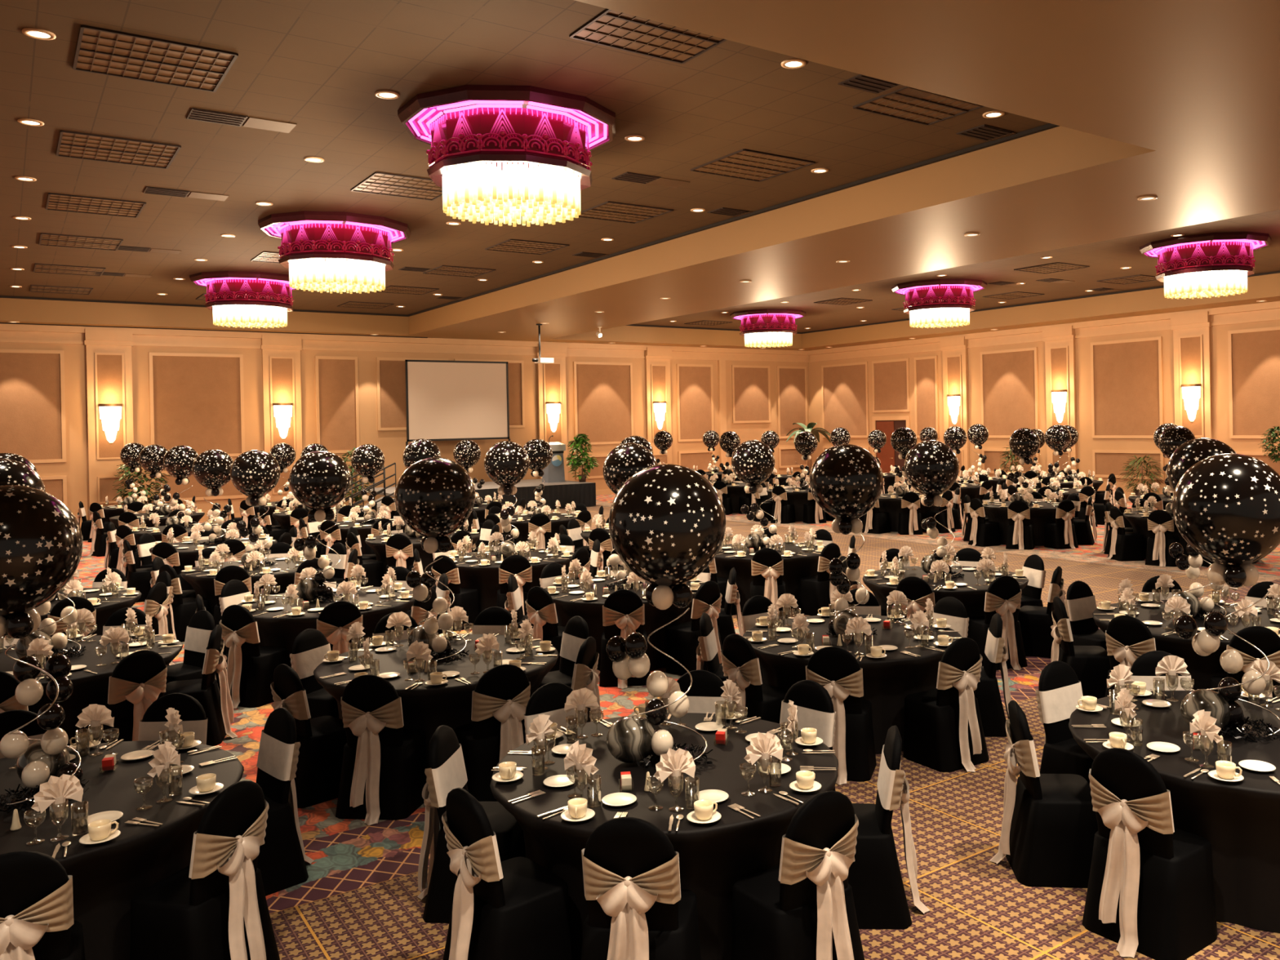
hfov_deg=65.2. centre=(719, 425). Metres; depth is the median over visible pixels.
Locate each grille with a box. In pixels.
[94,271,124,276]
[115,245,151,252]
[142,186,190,197]
[186,107,248,126]
[398,266,430,271]
[611,171,661,183]
[838,74,899,93]
[987,281,1014,284]
[1035,278,1062,281]
[1089,287,1114,291]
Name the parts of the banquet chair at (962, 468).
sash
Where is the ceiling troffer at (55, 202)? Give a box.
[45,192,146,217]
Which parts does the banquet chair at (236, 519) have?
sash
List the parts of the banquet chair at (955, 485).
sash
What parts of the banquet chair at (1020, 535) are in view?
sash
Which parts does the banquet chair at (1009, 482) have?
sash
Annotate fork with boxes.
[124,820,159,826]
[132,817,162,825]
[141,740,159,750]
[147,739,165,749]
[199,755,235,764]
[200,757,237,766]
[319,672,344,678]
[322,672,346,678]
[454,678,468,684]
[507,752,541,754]
[507,790,542,802]
[509,750,541,752]
[511,791,546,804]
[520,662,544,664]
[595,719,610,727]
[599,718,613,725]
[613,812,622,817]
[620,812,627,817]
[703,711,708,720]
[706,711,714,721]
[727,804,754,818]
[732,803,760,816]
[767,724,787,733]
[770,727,786,733]
[800,765,835,768]
[800,768,835,770]
[1071,724,1104,725]
[1072,725,1106,728]
[1144,754,1155,759]
[1147,755,1159,761]
[1269,776,1279,785]
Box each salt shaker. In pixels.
[9,808,22,831]
[315,599,319,608]
[424,660,430,672]
[644,771,653,791]
[836,634,842,646]
[933,574,937,582]
[1218,735,1226,754]
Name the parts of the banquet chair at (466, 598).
backrest, seat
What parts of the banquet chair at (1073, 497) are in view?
sash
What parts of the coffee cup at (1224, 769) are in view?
handle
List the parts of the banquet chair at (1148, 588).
sash, backrest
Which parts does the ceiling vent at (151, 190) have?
plate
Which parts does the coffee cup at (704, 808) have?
handle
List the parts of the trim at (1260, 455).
fabric panel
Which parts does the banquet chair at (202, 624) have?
seat, sash, backrest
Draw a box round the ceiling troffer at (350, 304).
[337,301,394,308]
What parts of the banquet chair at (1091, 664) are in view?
backrest, sash, seat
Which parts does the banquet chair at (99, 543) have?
sash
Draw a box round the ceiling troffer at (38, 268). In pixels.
[33,263,105,275]
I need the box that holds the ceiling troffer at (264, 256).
[250,251,281,263]
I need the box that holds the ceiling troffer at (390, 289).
[376,285,439,294]
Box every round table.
[0,635,182,746]
[0,740,244,959]
[37,587,142,635]
[102,502,169,521]
[109,511,204,527]
[132,523,222,543]
[149,537,277,570]
[180,557,332,617]
[237,586,415,667]
[253,501,302,525]
[271,507,361,533]
[313,634,558,768]
[317,518,406,554]
[364,531,479,576]
[454,548,573,613]
[463,503,506,542]
[489,712,838,959]
[500,513,576,542]
[544,575,703,671]
[580,528,617,555]
[705,471,733,482]
[715,542,825,612]
[726,482,746,512]
[742,614,962,754]
[766,487,826,521]
[773,474,792,486]
[862,565,1028,617]
[878,493,942,531]
[883,473,895,493]
[957,476,1007,493]
[959,483,981,515]
[982,501,1060,546]
[1006,472,1057,487]
[1017,488,1096,502]
[1035,479,1103,503]
[1068,690,1279,933]
[1092,600,1279,690]
[1123,510,1189,559]
[1128,493,1172,510]
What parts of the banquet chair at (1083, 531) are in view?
sash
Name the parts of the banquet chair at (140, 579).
sash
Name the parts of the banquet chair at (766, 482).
sash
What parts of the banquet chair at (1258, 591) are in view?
backrest, sash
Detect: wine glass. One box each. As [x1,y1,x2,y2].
[23,809,46,845]
[94,646,106,666]
[102,728,119,755]
[128,625,140,642]
[133,776,153,810]
[167,735,184,764]
[403,658,415,680]
[463,622,473,640]
[469,653,480,674]
[508,628,519,647]
[515,640,525,659]
[544,734,555,764]
[565,768,582,797]
[589,709,603,736]
[646,775,663,809]
[733,706,747,733]
[739,762,756,795]
[777,731,792,760]
[841,633,852,653]
[904,629,914,648]
[1120,709,1135,736]
[1127,684,1139,710]
[1179,678,1194,701]
[1182,730,1199,761]
[1273,685,1279,710]
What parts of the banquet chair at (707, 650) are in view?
backrest, sash, seat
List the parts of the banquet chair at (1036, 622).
seat, sash, backrest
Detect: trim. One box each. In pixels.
[0,123,1059,316]
[0,125,1155,335]
[0,322,427,337]
[0,323,808,362]
[0,349,66,462]
[40,475,67,506]
[84,328,134,519]
[94,352,126,503]
[148,352,244,456]
[151,471,245,502]
[260,334,302,502]
[269,356,296,494]
[315,355,359,453]
[346,464,360,492]
[376,357,448,431]
[454,359,524,427]
[536,343,568,480]
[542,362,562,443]
[550,272,1279,348]
[573,361,633,444]
[575,453,608,479]
[626,271,1279,333]
[644,347,671,464]
[650,364,668,464]
[675,364,714,441]
[677,449,714,471]
[717,360,727,471]
[731,364,770,423]
[776,365,808,438]
[777,446,807,468]
[807,301,1279,362]
[821,361,869,437]
[822,446,869,452]
[871,358,910,413]
[913,355,938,437]
[939,336,969,476]
[946,355,963,471]
[980,346,1039,438]
[982,448,1039,474]
[1042,325,1077,473]
[1049,346,1070,475]
[1090,336,1163,438]
[1092,449,1164,479]
[1170,311,1213,438]
[1178,334,1204,437]
[1227,326,1279,438]
[1235,451,1279,475]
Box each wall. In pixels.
[0,342,809,522]
[808,320,1279,494]
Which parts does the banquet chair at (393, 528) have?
sash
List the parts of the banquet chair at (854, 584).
backrest, seat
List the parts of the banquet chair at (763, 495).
sash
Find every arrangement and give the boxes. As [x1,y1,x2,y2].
[0,644,88,813]
[15,592,88,661]
[49,589,65,602]
[123,472,147,506]
[145,479,172,515]
[164,485,197,528]
[200,498,231,545]
[235,506,277,568]
[275,475,295,503]
[293,523,349,603]
[302,505,311,511]
[357,484,378,524]
[404,524,424,537]
[406,556,469,664]
[471,477,484,506]
[493,495,523,558]
[528,477,550,516]
[604,548,645,590]
[605,608,713,770]
[655,455,666,465]
[707,454,719,472]
[719,461,738,484]
[740,493,782,550]
[793,462,808,489]
[825,533,877,639]
[874,456,884,474]
[894,465,911,496]
[920,508,964,578]
[969,449,987,478]
[1008,466,1037,505]
[1029,456,1041,475]
[1047,456,1065,491]
[1060,453,1079,481]
[1162,464,1173,497]
[1164,477,1173,515]
[1168,542,1232,620]
[1174,591,1279,742]
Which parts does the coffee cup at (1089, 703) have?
handle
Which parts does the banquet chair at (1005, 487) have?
sash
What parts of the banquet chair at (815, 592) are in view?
seat, backrest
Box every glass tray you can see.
[406,666,417,673]
[618,780,634,791]
[713,734,728,745]
[821,639,831,645]
[1191,738,1206,751]
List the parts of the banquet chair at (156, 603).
sash, backrest, seat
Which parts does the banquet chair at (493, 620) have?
backrest, sash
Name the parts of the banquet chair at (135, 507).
sash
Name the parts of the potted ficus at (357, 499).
stem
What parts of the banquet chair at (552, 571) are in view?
backrest, sash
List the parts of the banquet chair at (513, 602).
backrest, sash, seat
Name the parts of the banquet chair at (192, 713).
sash, backrest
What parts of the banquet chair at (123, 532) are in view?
sash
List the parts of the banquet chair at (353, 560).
sash, backrest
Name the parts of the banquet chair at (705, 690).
backrest, sash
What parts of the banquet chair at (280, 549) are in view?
sash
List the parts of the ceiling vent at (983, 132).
plate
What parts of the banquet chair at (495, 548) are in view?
sash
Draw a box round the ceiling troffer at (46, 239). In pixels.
[38,232,123,250]
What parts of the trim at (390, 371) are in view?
fabric panel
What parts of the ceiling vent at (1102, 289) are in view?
plate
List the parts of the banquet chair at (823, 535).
sash, backrest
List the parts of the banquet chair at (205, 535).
sash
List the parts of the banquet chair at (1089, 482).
sash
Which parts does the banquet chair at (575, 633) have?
seat, sash, backrest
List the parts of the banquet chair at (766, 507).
sash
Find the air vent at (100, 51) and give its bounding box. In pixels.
[72,24,238,92]
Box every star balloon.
[0,453,38,474]
[0,458,45,491]
[0,484,83,638]
[120,442,145,472]
[138,444,168,478]
[163,444,198,484]
[192,449,233,496]
[230,449,279,506]
[269,443,295,473]
[288,450,351,521]
[300,443,328,457]
[351,444,384,483]
[394,457,475,553]
[402,438,441,468]
[453,440,480,472]
[484,440,528,495]
[523,439,552,476]
[603,443,657,494]
[608,463,726,609]
[619,435,653,453]
[653,431,672,453]
[702,430,719,451]
[719,431,740,457]
[731,440,774,493]
[760,430,779,453]
[794,431,817,460]
[808,444,883,534]
[830,426,850,445]
[867,429,886,453]
[890,426,916,459]
[903,440,959,506]
[920,426,937,441]
[943,426,967,453]
[967,423,988,449]
[1008,427,1039,464]
[1031,428,1045,453]
[1044,424,1071,455]
[1062,425,1078,452]
[1153,422,1176,457]
[1158,425,1195,458]
[1166,437,1236,492]
[1172,453,1279,587]
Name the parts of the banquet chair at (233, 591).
backrest, sash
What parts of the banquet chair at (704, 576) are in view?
sash, backrest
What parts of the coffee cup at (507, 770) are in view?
handle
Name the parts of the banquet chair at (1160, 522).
sash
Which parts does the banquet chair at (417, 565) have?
backrest, sash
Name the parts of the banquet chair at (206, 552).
backrest, sash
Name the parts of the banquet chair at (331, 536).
sash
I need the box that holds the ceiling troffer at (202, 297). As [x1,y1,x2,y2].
[195,293,206,300]
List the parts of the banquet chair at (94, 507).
sash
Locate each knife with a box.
[52,843,60,858]
[106,738,124,749]
[175,800,204,805]
[187,746,222,755]
[537,805,568,817]
[560,726,575,733]
[668,814,673,831]
[740,716,760,724]
[773,793,799,804]
[802,751,835,753]
[1083,738,1109,740]
[1183,768,1200,777]
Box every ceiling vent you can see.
[94,271,151,277]
[115,245,181,253]
[142,186,229,200]
[186,107,297,133]
[398,266,450,273]
[436,296,463,299]
[572,251,608,257]
[611,171,689,187]
[707,207,752,216]
[838,74,931,101]
[955,124,1016,141]
[987,281,1026,286]
[1035,278,1075,283]
[1089,287,1124,292]
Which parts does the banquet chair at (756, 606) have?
backrest, sash, seat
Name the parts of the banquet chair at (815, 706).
sash, backrest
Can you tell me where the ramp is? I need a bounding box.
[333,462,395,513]
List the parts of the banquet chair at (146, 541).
sash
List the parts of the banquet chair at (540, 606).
backrest, seat, sash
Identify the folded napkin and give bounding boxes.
[26,637,53,662]
[31,773,83,817]
[62,579,83,596]
[68,569,79,582]
[68,608,94,630]
[75,703,114,737]
[99,626,129,650]
[102,571,121,589]
[106,567,111,573]
[115,496,122,504]
[124,504,127,511]
[124,608,137,629]
[137,495,147,503]
[140,515,144,525]
[142,504,152,513]
[145,613,152,636]
[146,741,180,782]
[149,512,159,520]
[153,515,159,526]
[164,707,183,742]
[166,530,173,542]
[169,503,178,510]
[180,515,192,525]
[186,501,195,509]
[189,530,201,542]
[191,524,204,532]
[198,548,203,562]
[206,509,213,517]
[208,514,217,523]
[208,551,222,566]
[214,542,230,557]
[225,528,239,539]
[226,522,239,530]
[245,550,262,565]
[253,539,269,553]
[253,580,259,599]
[258,573,276,591]
[265,493,271,502]
[281,499,287,508]
[284,583,298,603]
[286,493,294,500]
[287,546,303,560]
[288,501,293,509]
[292,497,301,506]
[299,567,317,579]
[336,500,342,507]
[336,580,357,599]
[346,622,365,645]
[348,511,359,521]
[350,506,360,513]
[350,564,365,581]
[363,637,370,664]
[377,510,388,518]
[378,505,387,511]
[378,520,382,532]
[380,573,392,591]
[386,523,391,534]
[386,566,396,580]
[386,611,411,634]
[392,517,404,528]
[406,640,432,667]
[448,605,468,628]
[456,539,463,553]
[462,535,471,548]
[463,519,468,528]
[475,633,499,659]
[478,542,486,556]
[484,494,492,503]
[489,532,503,545]
[497,493,502,501]
[505,502,514,509]
[511,609,517,632]
[514,541,529,555]
[515,505,522,515]
[517,618,533,644]
[525,714,554,751]
[527,500,537,510]
[527,530,537,544]
[541,505,551,515]
[546,537,558,551]
[554,533,559,542]
[555,500,560,509]
[561,564,566,582]
[564,503,572,512]
[564,687,599,720]
[564,740,598,782]
[568,558,582,575]
[570,501,575,510]
[579,569,593,588]
[591,514,602,522]
[595,516,602,528]
[606,555,622,570]
[626,571,644,588]
[648,677,680,707]
[653,747,695,789]
[709,475,715,482]
[720,679,742,711]
[724,475,732,482]
[724,527,733,540]
[732,533,746,547]
[744,732,782,771]
[751,524,764,533]
[766,603,776,626]
[768,533,782,548]
[776,593,798,614]
[786,477,791,484]
[786,699,798,736]
[787,524,796,537]
[789,480,797,487]
[791,613,809,637]
[803,531,810,545]
[808,528,816,541]
[831,588,853,602]
[844,616,871,641]
[880,550,886,567]
[886,590,907,611]
[887,485,893,493]
[892,555,898,573]
[893,481,901,487]
[897,546,913,561]
[909,609,928,634]
[910,486,915,492]
[924,597,933,620]
[929,560,949,577]
[945,544,955,559]
[955,475,961,483]
[963,473,969,479]
[970,475,977,482]
[976,557,995,575]
[980,470,986,475]
[980,546,995,559]
[989,490,993,499]
[995,469,1001,475]
[997,488,1004,496]
[1000,492,1006,502]
[1003,552,1007,569]
[1017,466,1023,471]
[1022,488,1028,496]
[1023,493,1033,502]
[1030,477,1039,483]
[1031,480,1036,488]
[1033,466,1040,472]
[1044,488,1051,497]
[1048,492,1057,502]
[1051,480,1060,488]
[1057,490,1063,499]
[1058,471,1065,478]
[1073,480,1081,488]
[1077,471,1085,478]
[1106,664,1134,692]
[1114,688,1137,723]
[1117,577,1133,594]
[1120,587,1135,608]
[1134,497,1140,507]
[1136,483,1143,492]
[1142,484,1147,493]
[1143,500,1149,511]
[1147,496,1156,506]
[1151,482,1159,490]
[1155,573,1174,594]
[1155,655,1190,685]
[1164,486,1172,494]
[1164,595,1191,618]
[1189,709,1222,747]
[1222,582,1237,596]
[1234,598,1257,622]
[1250,659,1279,690]
[1266,583,1279,604]
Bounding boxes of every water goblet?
[48,799,69,841]
[75,621,86,641]
[88,724,103,755]
[110,640,120,663]
[155,764,173,803]
[164,728,180,746]
[351,635,361,658]
[362,653,373,670]
[394,625,404,646]
[413,657,425,681]
[453,619,462,639]
[482,648,492,672]
[509,622,518,644]
[520,634,530,656]
[533,735,547,770]
[573,766,588,803]
[574,706,587,738]
[667,772,684,811]
[724,698,737,728]
[756,755,772,792]
[782,606,791,626]
[784,721,798,755]
[853,631,862,654]
[893,603,902,622]
[914,625,924,647]
[1114,683,1127,711]
[1119,708,1133,742]
[1165,673,1178,701]
[1198,732,1214,768]
[1259,679,1273,706]
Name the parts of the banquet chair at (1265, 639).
seat, backrest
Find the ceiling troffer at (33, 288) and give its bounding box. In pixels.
[29,284,93,294]
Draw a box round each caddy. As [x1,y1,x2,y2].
[99,753,118,773]
[302,600,310,608]
[406,661,417,673]
[473,638,479,648]
[490,555,497,561]
[602,586,609,595]
[618,771,634,791]
[713,728,728,745]
[748,547,755,553]
[821,635,831,645]
[882,619,893,629]
[921,575,928,582]
[1172,615,1176,625]
[1191,732,1206,751]
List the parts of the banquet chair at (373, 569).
sash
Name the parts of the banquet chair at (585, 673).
sash, backrest, seat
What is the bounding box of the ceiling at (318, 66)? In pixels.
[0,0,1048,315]
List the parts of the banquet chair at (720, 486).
sash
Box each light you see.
[10,267,24,270]
[11,245,27,248]
[12,216,31,220]
[14,176,36,181]
[17,118,44,126]
[22,27,56,39]
[173,277,185,279]
[194,258,207,261]
[220,234,235,237]
[255,201,272,205]
[268,222,404,239]
[303,156,324,162]
[374,90,399,99]
[392,248,404,251]
[408,100,608,143]
[446,222,461,225]
[532,260,543,262]
[600,237,613,240]
[624,134,644,142]
[690,208,705,212]
[781,58,805,68]
[811,168,828,173]
[835,260,849,262]
[964,232,980,236]
[982,111,1004,118]
[1040,256,1052,258]
[1137,195,1157,200]
[1170,233,1184,236]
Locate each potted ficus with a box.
[112,464,168,505]
[342,447,373,507]
[1257,426,1279,462]
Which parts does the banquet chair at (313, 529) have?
sash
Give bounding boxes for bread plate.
[69,754,75,759]
[70,664,86,671]
[80,810,123,824]
[82,589,99,592]
[98,592,115,595]
[115,652,133,657]
[120,749,153,759]
[126,641,149,646]
[169,764,194,776]
[258,600,275,604]
[266,607,284,611]
[269,568,280,571]
[275,558,287,560]
[306,607,324,611]
[348,664,372,671]
[365,589,381,592]
[374,646,396,652]
[377,671,400,679]
[378,594,395,598]
[441,671,459,677]
[459,555,471,558]
[464,560,477,562]
[494,659,512,665]
[506,647,527,653]
[538,550,549,552]
[542,774,577,786]
[551,743,572,754]
[564,584,579,587]
[568,591,584,594]
[591,578,604,582]
[601,792,636,806]
[693,789,728,802]
[694,721,723,731]
[724,551,735,553]
[745,733,766,741]
[758,762,791,774]
[772,626,791,631]
[777,638,798,643]
[802,548,813,551]
[805,618,825,623]
[814,645,831,649]
[863,617,881,622]
[877,644,897,650]
[884,575,898,578]
[903,624,916,629]
[913,635,934,639]
[954,582,967,586]
[962,567,976,570]
[984,578,995,582]
[989,573,1004,576]
[1111,717,1139,727]
[1119,610,1138,615]
[1141,603,1159,607]
[1142,620,1162,625]
[1142,698,1171,707]
[1146,741,1180,752]
[1238,760,1275,771]
[1270,617,1279,622]
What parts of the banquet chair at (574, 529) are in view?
sash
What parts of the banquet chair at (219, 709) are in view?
seat, sash, backrest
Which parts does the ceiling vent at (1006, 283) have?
plate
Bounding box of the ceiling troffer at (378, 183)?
[350,171,442,200]
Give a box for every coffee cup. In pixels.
[66,628,77,637]
[69,732,93,747]
[87,597,100,604]
[87,818,119,840]
[114,582,120,588]
[126,587,135,594]
[131,626,144,635]
[152,528,159,532]
[162,633,174,643]
[177,731,194,747]
[182,536,190,541]
[184,565,192,571]
[195,773,216,791]
[196,544,204,549]
[202,559,211,564]
[208,568,217,575]
[241,604,252,611]
[242,541,249,546]
[244,594,253,601]
[259,533,265,537]
[262,567,271,573]
[291,606,301,614]
[324,650,339,661]
[350,580,357,586]
[354,671,368,678]
[359,600,370,608]
[368,534,373,538]
[371,635,383,645]
[394,582,402,589]
[400,591,409,598]
[430,671,447,684]
[442,627,451,636]
[449,551,457,555]
[471,528,476,533]
[480,559,489,564]
[484,545,488,550]
[498,761,516,779]
[508,659,520,668]
[512,628,520,637]
[530,556,539,562]
[539,640,551,651]
[544,722,557,737]
[547,586,555,593]
[551,515,558,519]
[554,577,563,583]
[559,545,565,551]
[563,551,569,556]
[567,797,586,818]
[585,526,590,531]
[585,592,594,599]
[596,570,604,576]
[634,703,645,717]
[690,582,700,590]
[693,799,717,820]
[721,703,736,717]
[737,551,745,556]
[751,631,762,640]
[755,616,768,625]
[783,550,792,555]
[786,537,793,542]
[795,770,815,789]
[797,644,812,654]
[800,727,817,743]
[816,540,822,545]
[817,546,823,551]
[817,607,829,615]
[865,569,875,576]
[870,645,885,657]
[886,562,893,568]
[888,577,898,584]
[890,608,901,617]
[936,617,946,627]
[937,635,952,645]
[945,581,955,588]
[1014,568,1023,576]
[1077,695,1097,710]
[1097,600,1111,608]
[1109,732,1126,748]
[1114,613,1125,617]
[1124,509,1130,513]
[1126,680,1146,694]
[1138,592,1149,600]
[1142,512,1150,516]
[1208,594,1221,602]
[1215,760,1242,779]
[1240,684,1257,697]
[1266,626,1279,635]
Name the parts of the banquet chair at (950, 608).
sash, backrest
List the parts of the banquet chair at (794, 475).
sash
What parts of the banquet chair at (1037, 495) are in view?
sash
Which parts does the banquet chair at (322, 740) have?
backrest, sash, seat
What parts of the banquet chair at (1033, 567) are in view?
seat, sash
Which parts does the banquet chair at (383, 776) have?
sash, backrest, seat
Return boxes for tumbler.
[0,635,4,652]
[66,624,75,641]
[70,800,88,836]
[75,728,89,756]
[119,642,128,661]
[146,629,155,647]
[159,729,173,744]
[167,764,182,796]
[257,595,265,610]
[260,587,267,600]
[348,642,357,661]
[369,658,379,676]
[385,630,393,646]
[426,659,436,679]
[444,625,453,640]
[493,650,502,666]
[504,625,512,643]
[524,635,532,653]
[531,745,544,776]
[561,579,567,591]
[565,715,577,742]
[586,774,600,808]
[604,566,610,579]
[684,777,699,810]
[715,700,726,726]
[768,622,776,640]
[768,759,781,787]
[777,610,785,626]
[780,722,792,750]
[805,632,814,651]
[828,604,836,619]
[864,635,873,653]
[886,605,894,622]
[920,626,928,644]
[1108,689,1120,715]
[1118,595,1126,611]
[1128,605,1136,617]
[1129,717,1142,746]
[1152,589,1159,604]
[1152,677,1164,700]
[1211,590,1219,604]
[1217,741,1231,761]
[1248,693,1259,704]
[1251,616,1260,626]
[1266,597,1275,614]
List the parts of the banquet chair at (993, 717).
seat, sash, backrest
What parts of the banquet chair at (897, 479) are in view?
sash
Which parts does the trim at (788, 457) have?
fabric panel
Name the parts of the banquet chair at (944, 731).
sash, seat, backrest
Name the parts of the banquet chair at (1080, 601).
sash, backrest, seat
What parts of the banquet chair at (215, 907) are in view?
sash, seat, backrest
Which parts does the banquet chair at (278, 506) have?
sash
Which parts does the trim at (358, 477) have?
fabric panel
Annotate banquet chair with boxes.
[0,635,19,647]
[0,671,28,713]
[0,710,47,758]
[0,850,85,959]
[48,596,96,637]
[77,501,92,540]
[84,649,167,742]
[88,502,117,542]
[88,511,112,556]
[92,568,127,588]
[102,607,151,635]
[103,521,137,568]
[115,524,141,578]
[118,511,139,545]
[120,539,152,602]
[127,501,145,514]
[129,780,279,959]
[137,533,155,568]
[137,693,208,744]
[143,582,174,665]
[150,556,195,598]
[151,542,194,590]
[154,571,176,639]
[156,564,208,642]
[161,524,187,543]
[164,624,237,746]
[165,609,220,695]
[167,509,184,518]
[171,498,182,511]
[187,530,212,541]
[191,496,199,523]
[195,547,224,566]
[195,594,226,690]
[213,565,252,635]
[218,579,250,615]
[219,604,288,708]
[221,520,239,537]
[222,538,245,561]
[226,498,241,532]
[238,500,254,537]
[245,524,269,537]
[256,707,313,896]
[257,505,280,528]
[258,507,287,542]
[264,542,292,558]
[270,663,346,808]
[275,498,294,525]
[277,532,293,546]
[288,526,297,546]
[289,507,309,537]
[289,628,338,719]
[294,558,323,585]
[297,517,322,558]
[300,568,336,587]
[306,518,322,542]
[316,600,363,653]
[319,520,346,572]
[327,542,348,582]
[335,674,427,825]
[336,548,360,587]
[337,505,352,521]
[345,526,376,572]
[345,532,383,586]
[346,511,364,520]
[365,518,391,554]
[371,502,377,519]
[372,612,417,642]
[380,521,403,535]
[381,495,395,518]
[382,566,413,615]
[385,533,413,573]
[393,511,401,518]
[410,587,436,626]
[411,548,435,607]
[417,724,525,923]
[431,555,479,631]
[432,545,455,560]
[435,573,450,634]
[441,787,571,959]
[450,530,472,554]
[453,664,530,801]
[459,524,466,531]
[471,510,479,547]
[471,519,494,552]
[471,606,516,635]
[479,501,502,533]
[485,513,516,544]
[487,506,501,515]
[488,524,499,546]
[489,534,515,550]
[496,555,532,615]
[504,574,531,637]
[518,497,526,514]
[523,682,584,734]
[524,586,565,671]
[527,513,551,549]
[528,505,548,514]
[538,615,589,688]
[539,562,568,588]
[550,534,574,573]
[558,524,591,557]
[566,519,591,554]
[568,547,591,580]
[571,502,586,513]
[571,636,601,723]
[575,510,591,546]
[581,816,701,959]
[588,528,613,576]
[589,539,602,577]
[597,506,605,528]
[599,589,650,688]
[608,564,626,576]
[666,580,722,675]
[676,670,727,713]
[696,469,706,478]
[696,565,711,582]
[696,612,726,681]
[708,557,736,615]
[713,480,732,515]
[716,567,742,645]
[720,633,787,724]
[721,469,732,479]
[731,790,864,959]
[733,477,742,482]
[738,492,755,514]
[740,595,777,683]
[750,547,787,620]
[751,492,773,521]
[759,482,773,502]
[760,527,777,538]
[764,477,769,489]
[767,478,773,499]
[768,473,775,487]
[770,485,795,524]
[779,680,836,791]
[780,480,795,488]
[791,471,800,487]
[798,542,841,615]
[803,488,826,524]
[805,646,876,784]
[810,528,833,546]
[826,513,835,520]
[839,555,847,568]
[842,567,890,616]
[847,535,861,588]
[847,588,880,615]
[848,725,929,929]
[857,515,864,524]
[862,499,889,533]
[879,548,910,569]
[882,473,884,493]
[888,470,906,493]
[895,576,934,622]
[897,492,923,534]
[902,637,989,772]
[927,490,955,533]
[930,596,968,637]
[938,487,963,528]
[947,482,963,518]
[951,547,982,567]
[959,465,964,477]
[961,494,988,541]
[967,575,1027,670]
[968,497,999,546]
[970,480,992,514]
[973,474,989,484]
[975,613,1011,737]
[982,492,999,517]
[989,700,1097,888]
[995,478,1001,499]
[997,470,1007,477]
[998,476,1017,501]
[1001,482,1008,501]
[1005,500,1035,550]
[1006,484,1017,501]
[1016,471,1021,488]
[1017,565,1066,657]
[1020,475,1025,488]
[1020,554,1046,607]
[1023,471,1037,488]
[1029,491,1043,501]
[1035,660,1093,783]
[1037,486,1056,502]
[1040,476,1050,487]
[1044,499,1078,549]
[1050,595,1110,698]
[1056,470,1067,479]
[1064,580,1106,650]
[1066,493,1080,519]
[1073,496,1098,545]
[1077,476,1093,488]
[1077,485,1097,527]
[1081,747,1217,959]
[1093,484,1112,524]
[1094,475,1116,506]
[1097,473,1115,493]
[1100,502,1133,554]
[1105,615,1155,697]
[1106,506,1144,561]
[1113,489,1132,528]
[1115,487,1131,511]
[1128,650,1191,691]
[1131,498,1152,528]
[1140,575,1182,599]
[1142,492,1163,510]
[1145,510,1179,566]
[1200,555,1213,567]
[1209,626,1279,698]
[1244,581,1279,609]
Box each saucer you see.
[66,634,82,639]
[67,740,100,750]
[78,828,120,844]
[122,592,139,595]
[130,631,145,636]
[157,640,178,644]
[173,739,201,749]
[188,782,223,794]
[240,599,257,603]
[288,612,305,616]
[322,657,344,662]
[368,641,387,646]
[397,595,413,599]
[424,679,448,685]
[439,633,456,637]
[491,770,523,782]
[535,647,555,652]
[544,730,563,739]
[560,808,595,821]
[582,597,597,600]
[686,810,721,823]
[717,711,742,719]
[747,637,767,642]
[755,622,770,626]
[789,780,822,791]
[793,650,813,656]
[795,737,823,746]
[817,613,834,617]
[866,653,886,658]
[888,614,905,618]
[932,624,951,628]
[933,641,951,646]
[942,586,957,589]
[1012,573,1026,577]
[1075,703,1102,711]
[1096,606,1115,610]
[1102,741,1133,750]
[1129,688,1151,696]
[1135,598,1152,602]
[1208,769,1244,782]
[1240,690,1266,698]
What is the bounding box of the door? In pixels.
[871,415,910,473]
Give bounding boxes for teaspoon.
[62,841,71,857]
[98,739,117,749]
[182,796,209,803]
[186,745,219,752]
[491,768,523,771]
[542,807,568,819]
[556,728,571,734]
[675,814,683,831]
[735,716,756,722]
[778,791,803,803]
[803,749,835,751]
[1085,739,1109,742]
[1191,768,1208,778]
[1266,696,1279,701]
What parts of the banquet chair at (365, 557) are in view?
sash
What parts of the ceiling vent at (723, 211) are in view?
plate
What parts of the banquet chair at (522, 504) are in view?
sash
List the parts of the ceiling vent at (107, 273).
plate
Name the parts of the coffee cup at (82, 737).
handle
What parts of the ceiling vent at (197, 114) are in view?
plate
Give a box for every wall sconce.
[97,404,122,442]
[272,403,293,438]
[545,401,560,431]
[653,401,666,429]
[946,394,960,424]
[1050,389,1066,422]
[1181,383,1200,421]
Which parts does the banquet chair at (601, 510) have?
sash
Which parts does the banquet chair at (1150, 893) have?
sash, backrest, seat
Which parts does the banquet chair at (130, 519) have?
sash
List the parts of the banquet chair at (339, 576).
sash, seat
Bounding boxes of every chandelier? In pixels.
[189,271,300,328]
[257,210,410,293]
[397,84,615,226]
[729,308,806,347]
[891,278,986,328]
[1139,231,1271,299]
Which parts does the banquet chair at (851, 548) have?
sash, backrest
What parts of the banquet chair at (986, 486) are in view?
sash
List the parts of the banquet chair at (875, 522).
sash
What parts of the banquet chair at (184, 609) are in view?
backrest, sash, seat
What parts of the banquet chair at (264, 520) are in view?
sash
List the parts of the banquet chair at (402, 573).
sash, backrest, seat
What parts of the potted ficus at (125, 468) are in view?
stem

